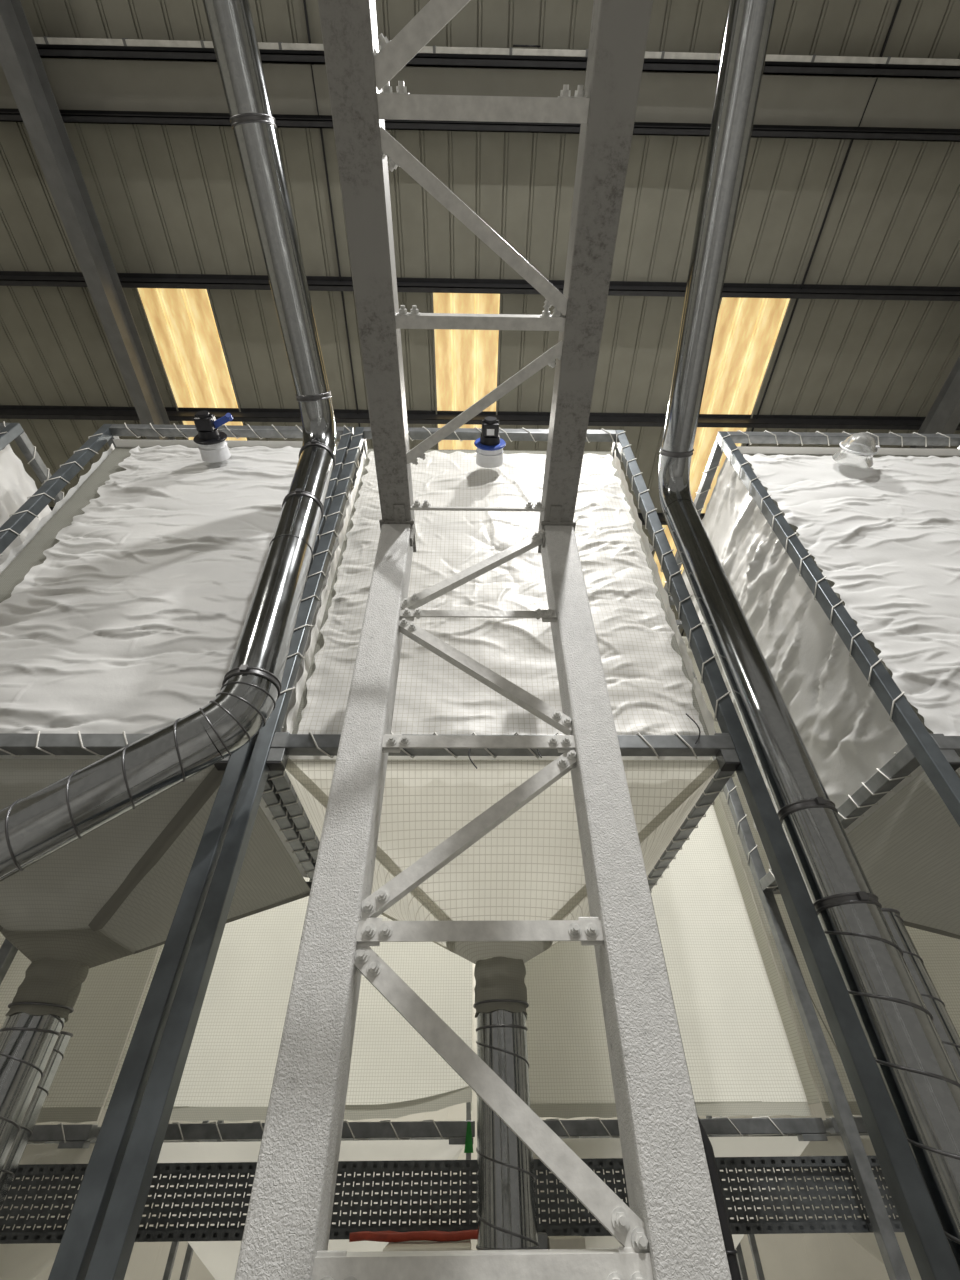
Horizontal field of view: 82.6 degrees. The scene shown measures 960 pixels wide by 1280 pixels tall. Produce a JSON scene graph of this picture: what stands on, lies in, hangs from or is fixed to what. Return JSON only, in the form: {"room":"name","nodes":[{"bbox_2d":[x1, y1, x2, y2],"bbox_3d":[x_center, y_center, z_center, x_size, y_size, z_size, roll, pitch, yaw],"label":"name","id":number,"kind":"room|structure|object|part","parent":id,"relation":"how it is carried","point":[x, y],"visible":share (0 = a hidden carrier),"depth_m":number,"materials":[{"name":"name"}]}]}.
{"room":"factory interior","nodes":[
{"label":"factory interior","id":0,"kind":"room"},
{"bbox_2d":[33,794,889,1279],"bbox_3d":[0.558,4.920,9.799,23.500,9.371,0.020,0,-43,-1],"label":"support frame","id":1,"kind":"structure","parent":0,"point":[802,1256],"depth_m":7.06,"materials":[{"name":"beige metal"}]},
{"bbox_2d":[0,0,175,439],"bbox_3d":[-4.821,-5.210,6.468,0.190,2.253,18.543,0,-43,-1],"label":"rafter","id":2,"kind":"object","parent":1,"relation":"attached to","point":[20,60],"visible":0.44,"depth_m":6.45,"materials":[{"name":"grey paint"}]},
{"bbox_2d":[49,507,704,524],"bbox_3d":[0.600,-2.162,9.639,23.500,0.200,0.120,0,-43,-1],"label":"beam purlin","id":3,"kind":"structure","parent":2,"relation":"on","point":[660,515],"depth_m":9.68,"materials":[{"name":"grey metal"}]},
{"bbox_2d":[0,405,959,429],"bbox_3d":[0.626,-3.452,8.504,23.500,0.200,0.120,0,-43,-1],"label":"beam purlin","id":4,"kind":"structure","parent":2,"relation":"on","point":[6,411],"depth_m":8.48,"materials":[{"name":"grey metal"}]},
{"bbox_2d":[0,108,959,141],"bbox_3d":[0.676,-5.947,6.306,23.500,0.200,0.120,0,-43,-1],"label":"beam purlin","id":5,"kind":"structure","parent":2,"relation":"on","point":[6,114],"depth_m":6.27,"materials":[{"name":"grey metal"}]},
{"bbox_2d":[0,271,959,300],"bbox_3d":[0.652,-4.756,7.355,23.500,0.200,0.120,0,-43,-1],"label":"beam purlin","id":6,"kind":"structure","parent":2,"relation":"on","point":[7,278],"depth_m":7.33,"materials":[{"name":"grey metal"}]},
{"bbox_2d":[36,44,959,77],"bbox_3d":[0.684,-6.332,5.967,23.500,0.200,0.120,0,-43,-1],"label":"beam purlin","id":7,"kind":"structure","parent":2,"relation":"on","point":[45,50],"depth_m":5.94,"materials":[{"name":"grey metal"}]},
{"bbox_2d":[33,36,959,65],"bbox_3d":[0.686,-6.348,5.882,22.500,0.087,0.079,0,-43,-1],"label":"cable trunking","id":8,"kind":"object","parent":7,"relation":"attached to","point":[45,39],"visible":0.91,"depth_m":5.86,"materials":[{"name":"grey paint"}]},
{"bbox_2d":[303,0,359,426],"bbox_3d":[-1.865,-5.486,6.791,0.022,1.842,18.502,0,-43,-1],"label":"trim","id":9,"kind":"structure","parent":1,"relation":"attached to","point":[304,1],"depth_m":6.87,"materials":[{"name":"grey metal"}]},
{"bbox_2d":[681,0,901,635],"bbox_3d":[4.404,-5.451,6.896,0.022,1.842,18.502,0,-43,-1],"label":"trim","id":10,"kind":"structure","parent":1,"relation":"attached to","point":[899,1],"depth_m":6.94,"materials":[{"name":"grey metal"}]},
{"bbox_2d":[909,355,959,448],"bbox_3d":[7.037,-5.145,6.668,0.190,2.253,18.543,0,-43,-1],"label":"rafter","id":11,"kind":"object","parent":1,"relation":"attached to","point":[943,417],"depth_m":8.17,"materials":[{"name":"grey paint"}]},
{"bbox_2d":[0,0,959,636],"bbox_3d":[0.665,-5.494,6.854,23.500,1.833,18.500,0,-43,-1],"label":"ceiling","id":12,"kind":"structure","parent":0,"point":[166,199],"depth_m":7.03,"materials":[{"name":"grey metal"}]},
{"bbox_2d":[135,288,248,440],"bbox_3d":[-4.218,-2.883,9.077,0.985,0.549,5.132,0,-43,-1],"label":"skylight","id":13,"kind":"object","parent":12,"relation":"in","point":[182,324],"depth_m":7.90,"materials":[{"name":"beige plastic"}]},
{"bbox_2d":[431,293,501,449],"bbox_3d":[-0.224,-2.861,9.145,0.965,0.549,5.132,0,-43,-1],"label":"skylight","id":14,"kind":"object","parent":12,"relation":"in","point":[466,362],"depth_m":8.03,"materials":[{"name":"beige plastic"}]},
{"bbox_2d":[0,58,959,128],"bbox_3d":[0.680,-6.154,6.170,23.500,0.015,0.400,0,-43,-1],"label":"ceiling panel","id":15,"kind":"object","parent":12,"relation":"attached to","point":[76,84],"depth_m":6.14,"materials":[{"name":"grey metal"}]},
{"bbox_2d":[653,297,791,586],"bbox_3d":[3.778,-2.839,9.212,1.000,0.549,5.132,0,-43,-1],"label":"skylight","id":16,"kind":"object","parent":12,"relation":"in","point":[747,333],"depth_m":8.12,"materials":[{"name":"beige plastic"}]},
{"bbox_3d":[0.742,2.063,-0.200,23.500,0.100,18.500,0,-43,-1],"label":"floor","id":17,"kind":"structure","parent":0,"visible":0},
{"bbox_2d":[0,421,64,504],"bbox_3d":[-5.277,1.117,3.542,2.199,6.480,2.232,0,-43,-1],"label":"frame","id":18,"kind":"object","parent":17,"relation":"on","point":[9,432],"visible":0.16,"depth_m":5.07,"materials":[{"name":"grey metal"}]},
{"bbox_3d":[-4.210,0.413,2.792,0.080,6.470,0.080,0,-43,-1],"label":"post","id":19,"kind":"part","parent":18,"relation":"part of","materials":[{"name":"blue metal"}]},
{"bbox_2d":[0,444,50,564],"bbox_3d":[-5.289,0.364,4.197,2.232,4.261,2.076,0,-43,-1],"label":"silo","id":20,"kind":"object","parent":18,"relation":"hanging from","point":[16,485],"visible":0.14,"depth_m":5.01,"materials":[{"name":"white fabric"}]},
{"bbox_2d":[0,1012,65,1172],"bbox_3d":[-2.277,2.718,2.099,0.269,2.124,0.270,0,-43,-1],"label":"duct","id":21,"kind":"object","parent":17,"relation":"on","point":[27,1041],"visible":1,"depth_m":2.63,"materials":[{"name":"metal"}]},
{"bbox_2d":[0,1031,72,1209],"bbox_3d":[-2.457,3.014,2.400,0.254,2.106,0.254,0,-43,-1],"label":"duct","id":22,"kind":"object","parent":17,"relation":"on","point":[7,1174],"visible":0.45,"depth_m":2.86,"materials":[{"name":"metal"}]},
{"bbox_2d":[28,1121,208,1279],"bbox_3d":[-3.737,2.816,5.372,2.340,6.470,2.193,0,-43,-1],"label":"frame","id":23,"kind":"object","parent":17,"relation":"on","point":[81,1135],"visible":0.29,"depth_m":3.55,"materials":[{"name":"metal"}]},
{"bbox_2d":[0,932,163,1279],"bbox_3d":[-3.737,2.781,5.408,2.308,5.970,2.061,0,-43,-1],"label":"silo","id":24,"kind":"object","parent":23,"relation":"hanging from","point":[105,1007],"visible":0.1,"depth_m":3.90,"materials":[{"name":"fabric"}]},
{"bbox_3d":[-3.727,1.534,5.189,2.300,4.445,0.039,0,-43,-1],"label":"panel","id":25,"kind":"part","parent":24,"relation":"part of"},
{"bbox_3d":[-2.593,2.237,5.951,0.008,4.450,1.965,0,-43,-1],"label":"panel","id":26,"kind":"part","parent":24,"relation":"part of","materials":[{"name":"beige fabric"}]},
{"bbox_3d":[-2.624,3.554,6.175,0.048,6.470,0.048,0,-43,-1],"label":"post","id":27,"kind":"part","parent":23,"relation":"part of","materials":[{"name":"metal"}]},
{"bbox_2d":[0,0,335,881],"bbox_3d":[-2.188,-1.429,1.092,2.576,6.813,4.736,0,-43,-1],"label":"duct","id":28,"kind":"object","parent":17,"relation":"on","point":[37,825],"visible":1,"depth_m":2.86,"materials":[{"name":"metal"}]},
{"bbox_2d":[0,423,358,1279],"bbox_3d":[-2.277,1.126,3.585,2.319,6.480,2.210,0,-43,-1],"label":"frame","id":29,"kind":"object","parent":17,"relation":"on","point":[78,1242],"visible":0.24,"depth_m":2.36,"materials":[{"name":"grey metal"}]},
{"bbox_3d":[-3.403,1.830,4.319,0.080,6.470,0.080,0,-43,-1],"label":"post","id":30,"kind":"part","parent":29,"relation":"part of","materials":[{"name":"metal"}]},
{"bbox_3d":[-3.370,0.417,2.806,0.080,6.470,0.080,0,-43,-1],"label":"post","id":31,"kind":"part","parent":29,"relation":"part of","materials":[{"name":"blue metal"}]},
{"bbox_2d":[0,439,350,1022],"bbox_3d":[-2.296,0.381,4.247,2.331,4.262,2.081,0,-43,-1],"label":"silo","id":32,"kind":"object","parent":29,"relation":"hanging from","point":[125,607],"visible":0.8,"depth_m":3.29,"materials":[{"name":"white fabric"}]},
{"bbox_3d":[-3.390,0.006,4.575,0.148,3.185,1.886,0,-43,-1],"label":"panel","id":33,"kind":"part","parent":32,"relation":"part of","materials":[{"name":"white fabric"}]},
{"bbox_3d":[-2.188,-0.635,3.857,1.838,3.124,0.115,0,-43,0],"label":"panel","id":34,"kind":"part","parent":32,"relation":"part of","materials":[{"name":"white fabric"}]},
{"bbox_2d":[193,411,232,462],"bbox_3d":[-2.182,-1.682,4.500,0.354,0.261,0.380,0,-43,-1],"label":"valve","id":35,"kind":"object","parent":32,"relation":"attached to","point":[212,445],"visible":1,"depth_m":4.44,"materials":[{"name":"white plastic"}]},
{"bbox_3d":[-2.088,-1.784,4.430,0.194,0.059,0.061,-16,-45,16],"label":"lever","id":36,"kind":"part","parent":35,"relation":"part of","materials":[{"name":"blue plastic"}]},
{"bbox_3d":[-2.316,-1.155,5.682,2.038,0.060,1.966,0,-43,-1],"label":"panel","id":37,"kind":"part","parent":32,"relation":"part of","materials":[{"name":"white fabric"}]},
{"bbox_3d":[-2.320,0.697,5.327,2.038,3.185,0.067,0,-43,-1],"label":"panel","id":38,"kind":"part","parent":32,"relation":"part of","materials":[{"name":"white fabric"}]},
{"bbox_3d":[-1.215,0.018,4.611,0.159,3.185,1.886,0,-43,-1],"label":"panel","id":39,"kind":"part","parent":32,"relation":"part of","materials":[{"name":"white fabric"}]},
{"bbox_2d":[164,1102,474,1279],"bbox_3d":[-1.284,2.829,5.413,2.445,6.470,2.193,0,-43,-1],"label":"frame","id":40,"kind":"object","parent":17,"relation":"on","point":[219,1131],"visible":0.41,"depth_m":3.58,"materials":[{"name":"metal"}]},
{"bbox_3d":[-2.484,3.554,6.177,0.048,6.470,0.048,0,-43,-1],"label":"post","id":41,"kind":"part","parent":40,"relation":"part of","materials":[{"name":"metal"}]},
{"bbox_2d":[150,877,471,1279],"bbox_3d":[-1.285,2.794,5.449,2.413,5.970,2.060,0,-43,-1],"label":"silo","id":42,"kind":"object","parent":40,"relation":"hanging from","point":[229,1071],"visible":0.23,"depth_m":3.92,"materials":[{"name":"fabric"}]},
{"bbox_3d":[-1.274,1.548,5.232,2.405,4.445,0.041,0,-43,-1],"label":"panel","id":43,"kind":"part","parent":42,"relation":"part of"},
{"bbox_3d":[-0.119,3.567,6.217,0.048,6.470,0.048,0,-43,-1],"label":"post","id":44,"kind":"part","parent":40,"relation":"part of","materials":[{"name":"metal"}]},
{"bbox_2d":[464,1122,472,1152],"bbox_3d":[-0.073,3.240,3.559,0.060,0.150,0.005,-3,-43,2],"label":"strap","id":45,"kind":"object","parent":40,"relation":"hanging from","point":[468,1142],"visible":1,"depth_m":3.55,"materials":[{"name":"fabric"}]},
{"bbox_2d":[383,1240,470,1250],"bbox_3d":[-0.260,3.584,2.405,0.440,1.245,0.385,0,-43,-1],"label":"cabinet","id":46,"kind":"object","parent":17,"relation":"on","point":[464,1244],"visible":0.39,"depth_m":2.76,"materials":[{"name":"beige paint"}]},
{"bbox_2d":[349,1230,476,1242],"bbox_3d":[-0.266,3.156,2.892,0.844,0.042,0.100,0,-43,-1],"label":"cable","id":47,"kind":"object","parent":46,"relation":"on","point":[379,1236],"visible":0.81,"depth_m":2.87,"materials":[{"name":"red plastic"}]},
{"bbox_2d":[234,0,731,1279],"bbox_3d":[0.053,-1.524,-0.737,1.119,4.422,6.849,0,-43,-1],"label":"lattice frame","id":48,"kind":"object","parent":17,"relation":"on","point":[670,1228],"visible":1,"depth_m":1.64,"materials":[{"name":"paint"}]},
{"bbox_3d":[-0.403,0.894,1.458,0.147,3.888,0.165,0,-43,-1],"label":"column leg","id":49,"kind":"part","parent":48,"relation":"part of","materials":[{"name":"paint"}]},
{"bbox_3d":[-0.417,-0.518,2.718,0.171,0.134,0.280,0,-43,-1],"label":"splice plate","id":50,"kind":"part","parent":48,"relation":"part of","materials":[{"name":"paint"}]},
{"bbox_3d":[0.394,-0.514,2.732,0.174,0.134,0.280,0,-43,-1],"label":"splice plate","id":51,"kind":"part","parent":48,"relation":"part of","materials":[{"name":"paint"}]},
{"bbox_3d":[0.407,0.899,1.472,0.150,3.888,0.165,0,-43,-1],"label":"column leg","id":52,"kind":"part","parent":48,"relation":"part of","materials":[{"name":"paint"}]},
{"bbox_2d":[697,1115,741,1279],"bbox_3d":[0.562,1.722,0.730,0.151,1.670,0.037,0,-43,-1],"label":"hose","id":53,"kind":"object","parent":48,"relation":"attached to","point":[731,1253],"visible":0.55,"depth_m":1.18,"materials":[{"name":"black rubber"}]},
{"bbox_2d":[476,1010,539,1249],"bbox_3d":[0.119,2.731,2.139,0.269,2.124,0.270,0,-43,-1],"label":"duct","id":54,"kind":"object","parent":17,"relation":"on","point":[506,1199],"visible":0.77,"depth_m":2.41,"materials":[{"name":"metal"}]},
{"bbox_2d":[85,426,959,1279],"bbox_3d":[0.103,1.139,3.625,2.499,6.480,2.210,0,-43,-1],"label":"frame","id":55,"kind":"object","parent":17,"relation":"on","point":[933,1256],"visible":0.52,"depth_m":2.33,"materials":[{"name":"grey metal"}]},
{"bbox_3d":[-1.081,0.430,2.845,0.080,6.470,0.080,0,-43,-1],"label":"post","id":56,"kind":"part","parent":55,"relation":"part of","materials":[{"name":"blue metal"}]},
{"bbox_2d":[0,1155,903,1243],"bbox_3d":[-0.072,3.261,3.193,9.400,0.320,0.120,0,-43,-1],"label":"cable tray","id":57,"kind":"object","parent":55,"relation":"attached to","point":[801,1225],"visible":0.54,"depth_m":3.23,"materials":[{"name":"metal"}]},
{"bbox_2d":[468,748,476,768],"bbox_3d":[-0.036,0.558,2.649,0.036,0.163,0.041,15,-45,-16],"label":"cable tie","id":58,"kind":"object","parent":55,"relation":"hanging from","point":[470,748],"visible":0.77,"depth_m":2.63,"materials":[{"name":"grey plastic"}]},
{"bbox_2d":[285,449,718,1017],"bbox_3d":[0.085,0.406,4.277,2.548,4.229,2.079,0,-43,-1],"label":"silo","id":59,"kind":"object","parent":55,"relation":"hanging from","point":[529,866],"visible":0.68,"depth_m":3.11,"materials":[{"name":"fabric"}]},
{"bbox_3d":[-1.106,0.018,4.613,0.173,3.185,1.886,0,-43,-1],"label":"panel","id":60,"kind":"part","parent":59,"relation":"part of","materials":[{"name":"white fabric"}]},
{"bbox_3d":[0.076,0.711,5.368,2.250,3.185,0.067,0,-43,-1],"label":"panel","id":61,"kind":"part","parent":59,"relation":"part of","materials":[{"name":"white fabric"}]},
{"bbox_2d":[474,416,505,467],"bbox_3d":[0.083,-1.640,4.511,0.264,0.261,0.380,0,-43,-1],"label":"sensor","id":62,"kind":"object","parent":59,"relation":"attached to","point":[490,446],"visible":1,"depth_m":4.46,"materials":[{"name":"white plastic"}]},
{"bbox_3d":[0.085,-1.674,4.399,0.060,0.009,0.050,0,-43,-1],"label":"rating plate","id":63,"kind":"part","parent":62,"relation":"part of","materials":[{"name":"white plastic"}]},
{"bbox_3d":[0.108,-0.604,3.872,2.208,3.064,0.108,0,-43,-1],"label":"panel","id":64,"kind":"part","parent":59,"relation":"part of","materials":[{"name":"fabric"}]},
{"bbox_3d":[1.278,0.031,4.653,0.155,3.185,1.886,0,-43,-1],"label":"panel","id":65,"kind":"part","parent":59,"relation":"part of","materials":[{"name":"white fabric"}]},
{"bbox_3d":[1.286,1.855,4.398,0.080,6.470,0.080,0,-43,-1],"label":"post","id":66,"kind":"part","parent":55,"relation":"part of","materials":[{"name":"metal"}]},
{"bbox_2d":[686,713,700,743],"bbox_3d":[1.090,0.450,2.781,0.057,0.164,0.038,0,-43,-1],"label":"cable tie","id":67,"kind":"object","parent":55,"relation":"attached to","point":[686,713],"visible":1,"depth_m":2.78,"materials":[{"name":"grey plastic"}]},
{"bbox_3d":[1.319,0.443,2.885,0.080,6.470,0.080,0,-43,-1],"label":"post","id":68,"kind":"part","parent":55,"relation":"part of","materials":[{"name":"grey metal"}]},
{"bbox_2d":[537,1232,585,1248],"bbox_3d":[0.418,3.646,2.496,0.280,1.270,0.110,0,-43,-1],"label":"junction box","id":69,"kind":"object","parent":17,"relation":"on","point":[545,1241],"visible":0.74,"depth_m":2.87,"materials":[{"name":"beige paint"}]},
{"bbox_2d":[543,1115,827,1279],"bbox_3d":[1.133,2.842,5.454,2.260,6.470,2.192,0,-43,-1],"label":"frame","id":70,"kind":"object","parent":17,"relation":"on","point":[806,1129],"visible":0.3,"depth_m":3.62,"materials":[{"name":"metal"}]},
{"bbox_2d":[524,803,810,1248],"bbox_3d":[1.132,2.806,5.488,2.228,5.970,2.066,0,-43,-1],"label":"silo","id":71,"kind":"object","parent":70,"relation":"hanging from","point":[739,1056],"visible":0.26,"depth_m":4.08,"materials":[{"name":"fabric"}]},
{"bbox_3d":[1.143,1.559,5.270,2.220,4.445,0.044,0,-43,-1],"label":"panel","id":72,"kind":"part","parent":71,"relation":"part of","materials":[{"name":"beige fabric"}]},
{"bbox_3d":[2.205,3.580,6.256,0.048,6.470,0.048,0,-43,-1],"label":"post","id":73,"kind":"part","parent":70,"relation":"part of","materials":[{"name":"metal"}]},
{"bbox_2d":[676,620,867,1279],"bbox_3d":[3.507,2.855,5.494,2.370,6.470,2.193,0,-43,-1],"label":"frame","id":74,"kind":"object","parent":17,"relation":"on","point":[830,1124],"visible":0.12,"depth_m":4.60,"materials":[{"name":"metal"}]},
{"bbox_3d":[2.345,3.581,6.259,0.048,6.470,0.048,0,-43,-1],"label":"post","id":75,"kind":"part","parent":74,"relation":"part of","materials":[{"name":"metal"}]},
{"bbox_2d":[682,636,959,1279],"bbox_3d":[3.507,2.816,5.526,2.338,5.970,2.072,0,-43,-1],"label":"silo","id":76,"kind":"object","parent":74,"relation":"hanging from","point":[940,954],"visible":0.07,"depth_m":4.32,"materials":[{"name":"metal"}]},
{"bbox_3d":[2.336,2.264,6.035,0.008,4.450,1.965,0,-43,-1],"label":"panel","id":77,"kind":"part","parent":76,"relation":"part of","materials":[{"name":"white metal"}]},
{"bbox_2d":[809,994,838,1052],"bbox_3d":[2.448,2.631,4.055,0.228,1.251,0.007,0,-43,-1],"label":"drawcord","id":78,"kind":"object","parent":74,"relation":"hanging from","point":[809,994],"visible":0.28,"depth_m":3.92,"materials":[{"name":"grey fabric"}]},
{"bbox_2d":[658,0,959,1269],"bbox_3d":[1.468,-1.312,1.182,0.284,6.714,5.147,-1,-43,0],"label":"duct","id":79,"kind":"object","parent":17,"relation":"on","point":[920,1078],"visible":0.95,"depth_m":2.70,"materials":[{"name":"metal"}]},
{"bbox_2d":[664,430,959,1279],"bbox_3d":[3.437,1.157,3.681,2.449,6.480,2.210,0,-43,-1],"label":"frame","id":80,"kind":"object","parent":17,"relation":"on","point":[938,755],"visible":0.54,"depth_m":3.45,"materials":[{"name":"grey metal"}]},
{"bbox_3d":[2.246,1.861,4.415,0.080,6.470,0.080,0,-43,-1],"label":"post","id":81,"kind":"part","parent":80,"relation":"part of","materials":[{"name":"metal"}]},
{"bbox_2d":[675,446,959,938],"bbox_3d":[3.422,0.418,4.350,2.506,4.262,2.084,0,-43,-1],"label":"silo","id":82,"kind":"object","parent":80,"relation":"hanging from","point":[884,536],"visible":0.68,"depth_m":3.82,"materials":[{"name":"white fabric"}]},
{"bbox_3d":[2.254,0.037,4.670,0.170,3.185,1.886,0,-43,-1],"label":"panel","id":83,"kind":"part","parent":82,"relation":"part of","materials":[{"name":"white fabric"}]},
{"bbox_3d":[3.414,-1.124,5.779,2.200,0.057,1.966,0,-43,-1],"label":"panel","id":84,"kind":"part","parent":82,"relation":"part of","materials":[{"name":"white fabric"}]},
{"bbox_3d":[3.458,-0.591,3.944,2.169,3.094,0.108,0,-43,-1],"label":"panel","id":85,"kind":"part","parent":82,"relation":"part of","materials":[{"name":"white fabric"}]},
{"bbox_2d":[832,432,879,467],"bbox_3d":[3.258,-1.641,4.682,0.335,0.320,0.253,0,-43,-1],"label":"sensor","id":86,"kind":"object","parent":82,"relation":"attached to","point":[858,450],"visible":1,"depth_m":4.63,"materials":[{"name":"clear plastic"}]},
{"bbox_3d":[3.410,0.731,5.426,2.200,3.185,0.074,0,-43,-1],"label":"panel","id":87,"kind":"part","parent":82,"relation":"part of","materials":[{"name":"white fabric"}]},
{"bbox_3d":[2.279,0.448,2.902,0.080,6.470,0.080,0,-43,-1],"label":"post","id":88,"kind":"part","parent":80,"relation":"part of","materials":[{"name":"blue metal"}]},
{"bbox_2d":[881,908,959,1078],"bbox_3d":[1.839,2.164,1.742,0.234,2.386,0.234,0,-43,-1],"label":"duct","id":89,"kind":"object","parent":17,"relation":"on","point":[950,1038],"visible":0.3,"depth_m":2.27,"materials":[{"name":"metal"}]}
]}

